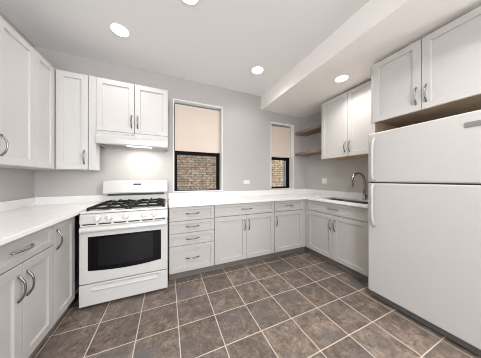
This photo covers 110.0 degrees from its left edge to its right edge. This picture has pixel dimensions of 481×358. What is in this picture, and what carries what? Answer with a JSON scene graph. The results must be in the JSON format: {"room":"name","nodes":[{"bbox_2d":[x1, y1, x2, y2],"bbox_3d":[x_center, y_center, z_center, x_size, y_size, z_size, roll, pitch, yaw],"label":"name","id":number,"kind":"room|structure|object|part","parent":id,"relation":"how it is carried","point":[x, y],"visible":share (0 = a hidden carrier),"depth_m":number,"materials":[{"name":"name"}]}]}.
{"room":"kitchen","nodes":[
{"label":"kitchen","id":0,"kind":"room"},
{"bbox_2d":[0,12,33,201],"bbox_3d":[-1.311,-0.168,-0.886,0.250,2.781,6.117,0,0,-23],"label":"wall","id":1,"kind":"structure","parent":0,"point":[15,184],"depth_m":1.73,"materials":[{"name":"grey paint"}]},
{"bbox_2d":[0,16,34,166],"bbox_3d":[-1.850,-0.642,1.131,0.358,1.074,0.750,0,0,-23],"label":"upper cabinet","id":2,"kind":"object","parent":1,"relation":"attached to","point":[17,56],"visible":1,"depth_m":1.36,"materials":[{"name":"grey paint"}]},
{"bbox_3d":[-1.717,-0.245,1.225,0.041,0.163,0.014,0,0,-23],"label":"handle","id":3,"kind":"part","parent":2,"relation":"part of","materials":[{"name":"silver metal"}]},
{"bbox_2d":[0,195,103,211],"bbox_3d":[-1.780,0.258,1.352,0.666,0.090,1.636,0,0,-23],"label":"backsplash","id":4,"kind":"structure","parent":1,"relation":"attached to","point":[19,203],"depth_m":2.00,"materials":[{"name":"white stone"}]},
{"bbox_2d":[34,46,305,259],"bbox_3d":[-0.555,-0.168,2.911,4.655,2.781,0.250,0,0,-23],"label":"wall","id":5,"kind":"structure","parent":0,"point":[246,127],"depth_m":2.57,"materials":[{"name":"grey paint"}]},
{"bbox_2d":[0,50,99,170],"bbox_3d":[-1.979,-0.642,1.820,0.668,1.074,0.614,0,0,-23],"label":"upper cabinet","id":6,"kind":"object","parent":5,"relation":"attached to","point":[65,101],"visible":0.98,"depth_m":1.84,"materials":[{"name":"grey paint"}]},
{"bbox_3d":[-1.935,-0.642,1.662,0.020,1.070,0.284,0,0,-23],"label":"door","id":7,"kind":"part","parent":6,"relation":"part of","materials":[{"name":"grey paint"}]},
{"bbox_3d":[-1.860,-0.642,1.864,0.270,1.069,0.020,0,0,-23],"label":"door","id":8,"kind":"part","parent":6,"relation":"part of","materials":[{"name":"grey paint"}]},
{"bbox_2d":[96,77,167,136],"bbox_3d":[-1.372,-0.872,2.220,0.762,0.615,0.358,0,0,-23],"label":"upper cabinet","id":9,"kind":"object","parent":5,"relation":"attached to","point":[123,107],"visible":0.97,"depth_m":2.08,"materials":[{"name":"grey paint"}]},
{"bbox_3d":[-1.494,-0.872,2.023,0.376,0.610,0.020,0,0,-23],"label":"door","id":10,"kind":"part","parent":9,"relation":"part of","materials":[{"name":"grey paint"}]},
{"bbox_2d":[95,130,167,151],"bbox_3d":[-1.375,-0.487,2.229,0.759,0.151,0.344,0,0,-23],"label":"range hood","id":11,"kind":"object","parent":9,"relation":"attached to","point":[107,139],"visible":1,"depth_m":2.10,"materials":[{"name":"white metal"}]},
{"bbox_3d":[-1.144,-0.872,2.174,0.376,0.610,0.020,0,0,-23],"label":"door","id":12,"kind":"part","parent":9,"relation":"part of","materials":[{"name":"grey paint"}]},
{"bbox_2d":[173,98,222,191],"bbox_3d":[-0.717,-0.512,2.839,0.786,1.434,0.254,0,0,-23],"label":"window","id":13,"kind":"structure","parent":5,"relation":"in","point":[219,156],"depth_m":2.82,"materials":[{"name":"white paint"}]},
{"bbox_2d":[175,104,219,152],"bbox_3d":[-0.705,-0.825,2.820,0.732,0.750,0.044,0,0,-23],"label":"roller blind","id":14,"kind":"object","parent":13,"relation":"attached to","point":[197,129],"visible":1,"depth_m":2.79,"materials":[{"name":"beige fabric"}]},
{"bbox_2d":[168,189,367,199],"bbox_3d":[0.472,0.258,2.351,2.712,0.090,1.593,0,0,-23],"label":"backsplash","id":15,"kind":"structure","parent":5,"relation":"attached to","point":[287,191],"depth_m":2.92,"materials":[{"name":"white stone"}]},
{"bbox_2d":[271,122,293,189],"bbox_3d":[0.798,-0.454,3.495,0.573,1.317,0.254,0,0,-23],"label":"window","id":16,"kind":"structure","parent":5,"relation":"in","point":[288,163],"depth_m":3.54,"materials":[{"name":"white paint"}]},
{"bbox_2d":[271,125,289,157],"bbox_3d":[0.809,-0.766,3.476,0.519,0.633,0.044,0,0,-23],"label":"roller blind","id":17,"kind":"object","parent":16,"relation":"attached to","point":[280,136],"visible":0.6,"depth_m":3.46,"materials":[{"name":"beige fabric"}]},
{"bbox_2d":[0,0,369,95],"bbox_3d":[0.660,-1.599,0.105,4.655,0.080,6.367,0,0,-23],"label":"ceiling","id":18,"kind":"structure","parent":0,"point":[218,43],"depth_m":1.77,"materials":[{"name":"white paint"}]},
{"bbox_2d":[109,22,130,37],"bbox_3d":[-1.261,-1.554,1.761,0.188,0.008,0.188,0,0,-23],"label":"recessed light","id":19,"kind":"object","parent":18,"relation":"in","point":[116,28],"visible":1,"depth_m":1.75,"materials":[{"name":"white paint"}]},
{"bbox_2d":[181,0,199,5],"bbox_3d":[-0.435,-1.554,1.419,0.188,0.008,0.188,0,0,-23],"label":"recessed light","id":20,"kind":"object","parent":18,"relation":"in","point":[187,2],"visible":1,"depth_m":1.48,"materials":[{"name":"white paint"}]},
{"bbox_2d":[251,66,263,73],"bbox_3d":[0.243,-1.554,2.407,0.188,0.008,0.188,0,0,-23],"label":"recessed light","id":21,"kind":"object","parent":18,"relation":"in","point":[256,69],"visible":1,"depth_m":2.41,"materials":[{"name":"white paint"}]},
{"bbox_2d":[32,246,480,357],"bbox_3d":[0.660,1.262,0.105,4.655,0.080,6.367,0,0,-23],"label":"floor","id":22,"kind":"structure","parent":0,"point":[301,304],"depth_m":1.44,"materials":[{"name":"tile"}]},
{"bbox_2d":[0,225,53,357],"bbox_3d":[-1.579,0.778,0.897,0.658,0.888,0.609,0,0,-23],"label":"base cabinet","id":23,"kind":"object","parent":22,"relation":"on","point":[26,262],"visible":0.99,"depth_m":1.04,"materials":[{"name":"grey paint"}]},
{"bbox_3d":[-1.259,0.814,0.869,0.020,0.614,0.300,0,0,-23],"label":"door","id":24,"kind":"part","parent":23,"relation":"part of","materials":[{"name":"grey paint"}]},
{"bbox_3d":[-1.283,0.644,0.989,0.041,0.163,0.014,0,0,-23],"label":"handle","id":25,"kind":"part","parent":23,"relation":"part of","materials":[{"name":"silver metal"}]},
{"bbox_3d":[-1.296,0.420,1.019,0.041,0.014,0.163,0,0,-23],"label":"handle","id":26,"kind":"part","parent":23,"relation":"part of","materials":[{"name":"silver metal"}]},
{"bbox_3d":[-1.320,0.420,1.009,0.020,0.160,0.604,0,0,-23],"label":"drawer","id":27,"kind":"part","parent":23,"relation":"part of","materials":[{"name":"grey paint"}]},
{"bbox_3d":[-1.309,0.644,1.050,0.041,0.163,0.014,0,0,-23],"label":"handle","id":28,"kind":"part","parent":23,"relation":"part of","materials":[{"name":"silver metal"}]},
{"bbox_3d":[-1.380,0.814,1.149,0.020,0.614,0.300,0,0,-23],"label":"door","id":29,"kind":"part","parent":23,"relation":"part of","materials":[{"name":"grey paint"}]},
{"bbox_2d":[0,195,103,245],"bbox_3d":[-1.780,0.273,1.352,0.666,0.122,1.636,0,0,-23],"label":"countertop","id":30,"kind":"structure","parent":23,"relation":"on","point":[19,218],"depth_m":1.52,"materials":[{"name":"white stone"}]},
{"bbox_2d":[45,214,79,339],"bbox_3d":[-1.900,0.778,1.639,0.658,0.888,1.005,0,0,-23],"label":"base cabinet","id":31,"kind":"object","parent":22,"relation":"on","point":[66,232],"visible":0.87,"depth_m":1.46,"materials":[{"name":"grey paint"}]},
{"bbox_3d":[-1.431,0.477,1.331,0.041,0.163,0.014,0,0,-23],"label":"handle","id":32,"kind":"part","parent":31,"relation":"part of","materials":[{"name":"silver metal"}]},
{"bbox_3d":[-1.505,0.731,1.436,0.020,0.781,0.313,0,0,-23],"label":"door","id":33,"kind":"part","parent":31,"relation":"part of","materials":[{"name":"grey paint"}]},
{"bbox_2d":[79,180,167,307],"bbox_3d":[-1.285,0.620,2.020,0.753,1.206,0.760,0,0,-23],"label":"gas range","id":34,"kind":"object","parent":22,"relation":"on","point":[123,238],"visible":1,"depth_m":1.72,"materials":[{"name":"white metal"}]},
{"bbox_3d":[-1.362,0.374,1.600,0.058,0.058,0.040,0,-7,-23],"label":"knob","id":35,"kind":"part","parent":34,"relation":"part of","materials":[{"name":"white plastic"}]},
{"bbox_3d":[-1.279,0.374,1.636,0.058,0.058,0.040,0,-7,-23],"label":"knob","id":36,"kind":"part","parent":34,"relation":"part of","materials":[{"name":"white plastic"}]},
{"bbox_3d":[-1.141,0.476,1.688,0.729,0.046,0.038,0,0,-23],"label":"handle","id":37,"kind":"part","parent":34,"relation":"part of","materials":[{"name":"white metal"}]},
{"bbox_3d":[-1.156,1.095,1.724,0.753,0.198,0.058,0,0,-23],"label":"storage drawer","id":38,"kind":"part","parent":34,"relation":"part of","materials":[{"name":"white metal"}]},
{"bbox_3d":[-1.158,0.720,1.727,0.753,0.538,0.050,0,0,-23],"label":"oven door","id":39,"kind":"part","parent":34,"relation":"part of","materials":[{"name":"white metal"}]},
{"bbox_3d":[-1.160,0.376,1.731,0.753,0.093,0.051,0,0,-23],"label":"control panel","id":40,"kind":"part","parent":34,"relation":"part of","materials":[{"name":"white metal"}]},
{"bbox_2d":[80,200,167,213],"bbox_3d":[-1.278,0.320,2.003,0.753,0.020,0.628,0,0,-23],"label":"cooktop","id":41,"kind":"object","parent":34,"relation":"in","point":[163,207],"depth_m":1.77,"materials":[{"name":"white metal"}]},
{"bbox_3d":[-1.147,0.705,1.701,0.470,0.275,0.001,0,0,-23],"label":"pane","id":42,"kind":"part","parent":34,"relation":"part of","materials":[{"name":"black glass"}]},
{"bbox_3d":[-1.155,0.374,1.690,0.058,0.058,0.040,0,-7,-23],"label":"knob","id":43,"kind":"part","parent":34,"relation":"part of","materials":[{"name":"white plastic"}]},
{"bbox_2d":[169,205,213,279],"bbox_3d":[-0.705,0.778,2.346,0.542,0.888,0.658,0,0,-23],"label":"base cabinet","id":44,"kind":"object","parent":22,"relation":"on","point":[191,229],"visible":0.98,"depth_m":2.08,"materials":[{"name":"grey paint"}]},
{"bbox_3d":[-0.593,0.964,2.087,0.537,0.314,0.020,0,0,-23],"label":"drawer","id":45,"kind":"part","parent":44,"relation":"part of","materials":[{"name":"grey paint"}]},
{"bbox_3d":[-0.593,0.730,2.087,0.537,0.144,0.020,0,0,-23],"label":"drawer","id":46,"kind":"part","parent":44,"relation":"part of","materials":[{"name":"grey paint"}]},
{"bbox_3d":[-0.593,0.582,2.087,0.537,0.143,0.020,0,0,-23],"label":"drawer","id":47,"kind":"part","parent":44,"relation":"part of","materials":[{"name":"grey paint"}]},
{"bbox_3d":[-0.593,0.422,2.087,0.537,0.165,0.020,0,0,-23],"label":"drawer","id":48,"kind":"part","parent":44,"relation":"part of","materials":[{"name":"grey paint"}]},
{"bbox_2d":[213,201,273,270],"bbox_3d":[-0.028,0.778,2.640,0.930,0.888,0.658,0,0,-23],"label":"base cabinet","id":49,"kind":"object","parent":22,"relation":"on","point":[243,232],"visible":0.96,"depth_m":2.35,"materials":[{"name":"grey paint"}]},
{"bbox_3d":[-0.129,0.813,2.288,0.460,0.616,0.020,0,0,-23],"label":"door","id":50,"kind":"part","parent":49,"relation":"part of","materials":[{"name":"grey paint"}]},
{"bbox_3d":[0.085,0.419,2.381,0.925,0.158,0.020,0,0,-23],"label":"drawer","id":51,"kind":"part","parent":49,"relation":"part of","materials":[{"name":"grey paint"}]},
{"bbox_3d":[0.298,0.813,2.473,0.460,0.616,0.020,0,0,-23],"label":"door","id":52,"kind":"part","parent":49,"relation":"part of","materials":[{"name":"grey paint"}]},
{"bbox_2d":[272,199,304,257],"bbox_3d":[0.963,0.778,3.069,1.226,0.888,0.658,0,0,-23],"label":"base cabinet","id":53,"kind":"object","parent":22,"relation":"on","point":[289,215],"visible":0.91,"depth_m":2.69,"materials":[{"name":"grey paint"}]},
{"bbox_2d":[168,189,367,207],"bbox_3d":[0.472,0.273,2.351,2.712,0.122,1.593,0,0,-23],"label":"countertop","id":54,"kind":"structure","parent":53,"relation":"on","point":[188,199],"depth_m":2.68,"materials":[{"name":"white stone"}]},
{"bbox_2d":[321,198,367,221],"bbox_3d":[1.565,0.434,2.476,0.478,0.199,0.788,0,0,-23],"label":"sink","id":55,"kind":"object","parent":54,"relation":"in","point":[361,202],"visible":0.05,"depth_m":2.61,"materials":[{"name":"silver metal"}]},
{"bbox_3d":[1.469,0.434,2.697,0.478,0.199,0.307,0,0,-23],"label":"bowl","id":56,"kind":"part","parent":55,"relation":"part of","materials":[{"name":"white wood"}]},
{"bbox_3d":[1.627,0.434,2.333,0.478,0.199,0.477,0,0,-23],"label":"bowl","id":57,"kind":"part","parent":55,"relation":"part of","materials":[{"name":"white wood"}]},
{"bbox_2d":[350,172,367,199],"bbox_3d":[1.731,0.101,2.471,0.271,0.402,0.111,0,0,4],"label":"kitchen faucet","id":58,"kind":"object","parent":54,"relation":"on","point":[356,173],"visible":0.98,"depth_m":2.47,"materials":[{"name":"silver metal"}]},
{"bbox_3d":[1.728,0.061,2.471,0.242,0.323,0.031,0,0,-11],"label":"spout","id":59,"kind":"part","parent":58,"relation":"part of","materials":[{"name":"silver metal"}]},
{"bbox_3d":[0.767,0.419,2.676,0.549,0.158,0.020,0,0,-23],"label":"drawer","id":60,"kind":"part","parent":53,"relation":"part of","materials":[{"name":"grey paint"}]},
{"bbox_3d":[0.767,0.813,2.676,0.549,0.616,0.020,0,0,-23],"label":"door","id":61,"kind":"part","parent":53,"relation":"part of","materials":[{"name":"grey paint"}]},
{"bbox_2d":[305,199,367,281],"bbox_3d":[1.525,0.778,2.504,0.654,0.888,1.027,0,0,-23],"label":"base cabinet","id":62,"kind":"object","parent":22,"relation":"on","point":[342,242],"visible":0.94,"depth_m":2.26,"materials":[{"name":"grey paint"}]},
{"bbox_3d":[1.198,0.813,2.553,0.020,0.616,0.454,0,0,-23],"label":"door","id":63,"kind":"part","parent":62,"relation":"part of","materials":[{"name":"grey paint"}]},
{"bbox_3d":[1.289,0.419,2.342,0.020,0.158,0.913,0,0,-23],"label":"drawer panel","id":64,"kind":"part","parent":62,"relation":"part of","materials":[{"name":"grey paint"}]},
{"bbox_3d":[1.380,0.813,2.132,0.020,0.616,0.454,0,0,-23],"label":"door","id":65,"kind":"part","parent":62,"relation":"part of","materials":[{"name":"grey paint"}]},
{"bbox_2d":[371,66,394,133],"bbox_3d":[1.772,-0.028,2.021,0.590,2.500,0.042,0,0,-23],"label":"panel","id":66,"kind":"object","parent":22,"relation":"on","point":[375,127],"visible":0.18,"depth_m":1.92,"materials":[{"name":"grey paint"}]},
{"bbox_2d":[368,110,480,355],"bbox_3d":[1.813,0.377,1.583,0.814,1.692,0.720,0,0,-23],"label":"refrigerator","id":67,"kind":"object","parent":22,"relation":"on","point":[424,187],"visible":1,"depth_m":1.34,"materials":[{"name":"white metal"}]},
{"bbox_3d":[1.343,0.267,1.708,0.050,0.433,0.031,0,0,-23],"label":"handle","id":68,"kind":"part","parent":67,"relation":"part of","materials":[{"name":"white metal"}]},
{"bbox_3d":[1.343,-0.197,1.708,0.050,0.438,0.031,0,0,-23],"label":"handle","id":69,"kind":"part","parent":67,"relation":"part of","materials":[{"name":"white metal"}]},
{"bbox_3d":[1.506,0.599,1.450,0.056,1.114,0.720,0,0,-23],"label":"door","id":70,"kind":"part","parent":67,"relation":"part of","materials":[{"name":"white metal"}]},
{"bbox_3d":[1.506,-0.219,1.450,0.056,0.501,0.720,0,0,-23],"label":"freezer door","id":71,"kind":"part","parent":67,"relation":"part of","materials":[{"name":"white metal"}]},
{"bbox_2d":[306,112,369,192],"bbox_3d":[2.731,-0.168,0.865,0.250,2.781,6.117,0,0,-23],"label":"wall","id":72,"kind":"structure","parent":0,"point":[338,173],"depth_m":3.09,"materials":[{"name":"grey paint"}]},
{"bbox_2d":[295,124,320,136],"bbox_3d":[1.404,-0.936,3.252,0.286,0.050,0.681,0,0,-23],"label":"floating shelf","id":73,"kind":"object","parent":72,"relation":"attached to","point":[315,129],"visible":0.56,"depth_m":3.24,"materials":[{"name":"brown wood"}]},
{"bbox_2d":[295,148,320,155],"bbox_3d":[1.404,-0.508,3.252,0.286,0.050,0.681,0,0,-23],"label":"floating shelf","id":74,"kind":"object","parent":72,"relation":"attached to","point":[316,151],"visible":0.56,"depth_m":3.22,"materials":[{"name":"brown wood"}]},
{"bbox_2d":[322,178,326,183],"bbox_3d":[1.586,0.033,3.183,0.010,0.116,0.116,0,0,-23],"label":"switch plate","id":75,"kind":"object","parent":72,"relation":"attached to","point":[324,180],"visible":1,"depth_m":3.18,"materials":[{"name":"white plastic"}]},
{"bbox_2d":[321,80,370,159],"bbox_3d":[1.685,-0.804,2.506,0.358,0.946,0.905,0,0,-23],"label":"upper cabinet","id":76,"kind":"object","parent":72,"relation":"attached to","point":[345,118],"visible":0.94,"depth_m":2.46,"materials":[{"name":"grey paint"}]},
{"bbox_3d":[1.474,-0.804,2.661,0.020,0.941,0.448,0,0,-23],"label":"door","id":77,"kind":"part","parent":76,"relation":"part of","materials":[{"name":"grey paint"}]},
{"bbox_3d":[1.654,-0.804,2.246,0.020,0.941,0.448,0,0,-23],"label":"door","id":78,"kind":"part","parent":76,"relation":"part of","materials":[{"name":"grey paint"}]},
{"bbox_2d":[373,6,480,127],"bbox_3d":[1.903,-0.953,1.640,0.646,0.650,0.794,0,0,-23],"label":"upper cabinet","id":79,"kind":"object","parent":72,"relation":"attached to","point":[438,75],"visible":0.99,"depth_m":1.49,"materials":[{"name":"grey paint"}]},
{"bbox_3d":[1.570,-0.953,1.715,0.020,0.645,0.392,0,0,-23],"label":"door","id":80,"kind":"part","parent":79,"relation":"part of","materials":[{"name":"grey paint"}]},
{"bbox_3d":[1.638,-0.767,1.492,0.041,0.163,0.014,0,0,-23],"label":"handle","id":81,"kind":"part","parent":79,"relation":"part of","materials":[{"name":"silver metal"}]},
{"bbox_3d":[1.728,-0.953,1.351,0.020,0.645,0.392,0,0,-23],"label":"door","id":82,"kind":"part","parent":79,"relation":"part of","materials":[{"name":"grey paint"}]},
{"bbox_2d":[261,0,480,117],"bbox_3d":[2.060,-1.434,0.711,1.105,0.249,5.867,0,0,-23],"label":"ceiling","id":83,"kind":"structure","parent":0,"point":[380,29],"depth_m":1.74,"materials":[{"name":"white paint"}]},
{"bbox_2d":[334,74,349,82],"bbox_3d":[1.313,-1.306,2.191,0.178,0.008,0.178,0,0,-23],"label":"recessed light","id":84,"kind":"object","parent":83,"relation":"in","point":[344,77],"visible":1,"depth_m":2.18,"materials":[{"name":"white paint"}]},
{"label":"outside","id":85,"kind":"structure","parent":0,"visible":0},
{"bbox_2d":[177,151,282,189],"bbox_3d":[0.565,0.122,4.985,10.000,6.200,0.200,0,0,-23],"label":"wall","id":86,"kind":"structure","parent":85,"point":[194,172],"depth_m":4.20,"materials":[{"name":"brick"}]}
]}

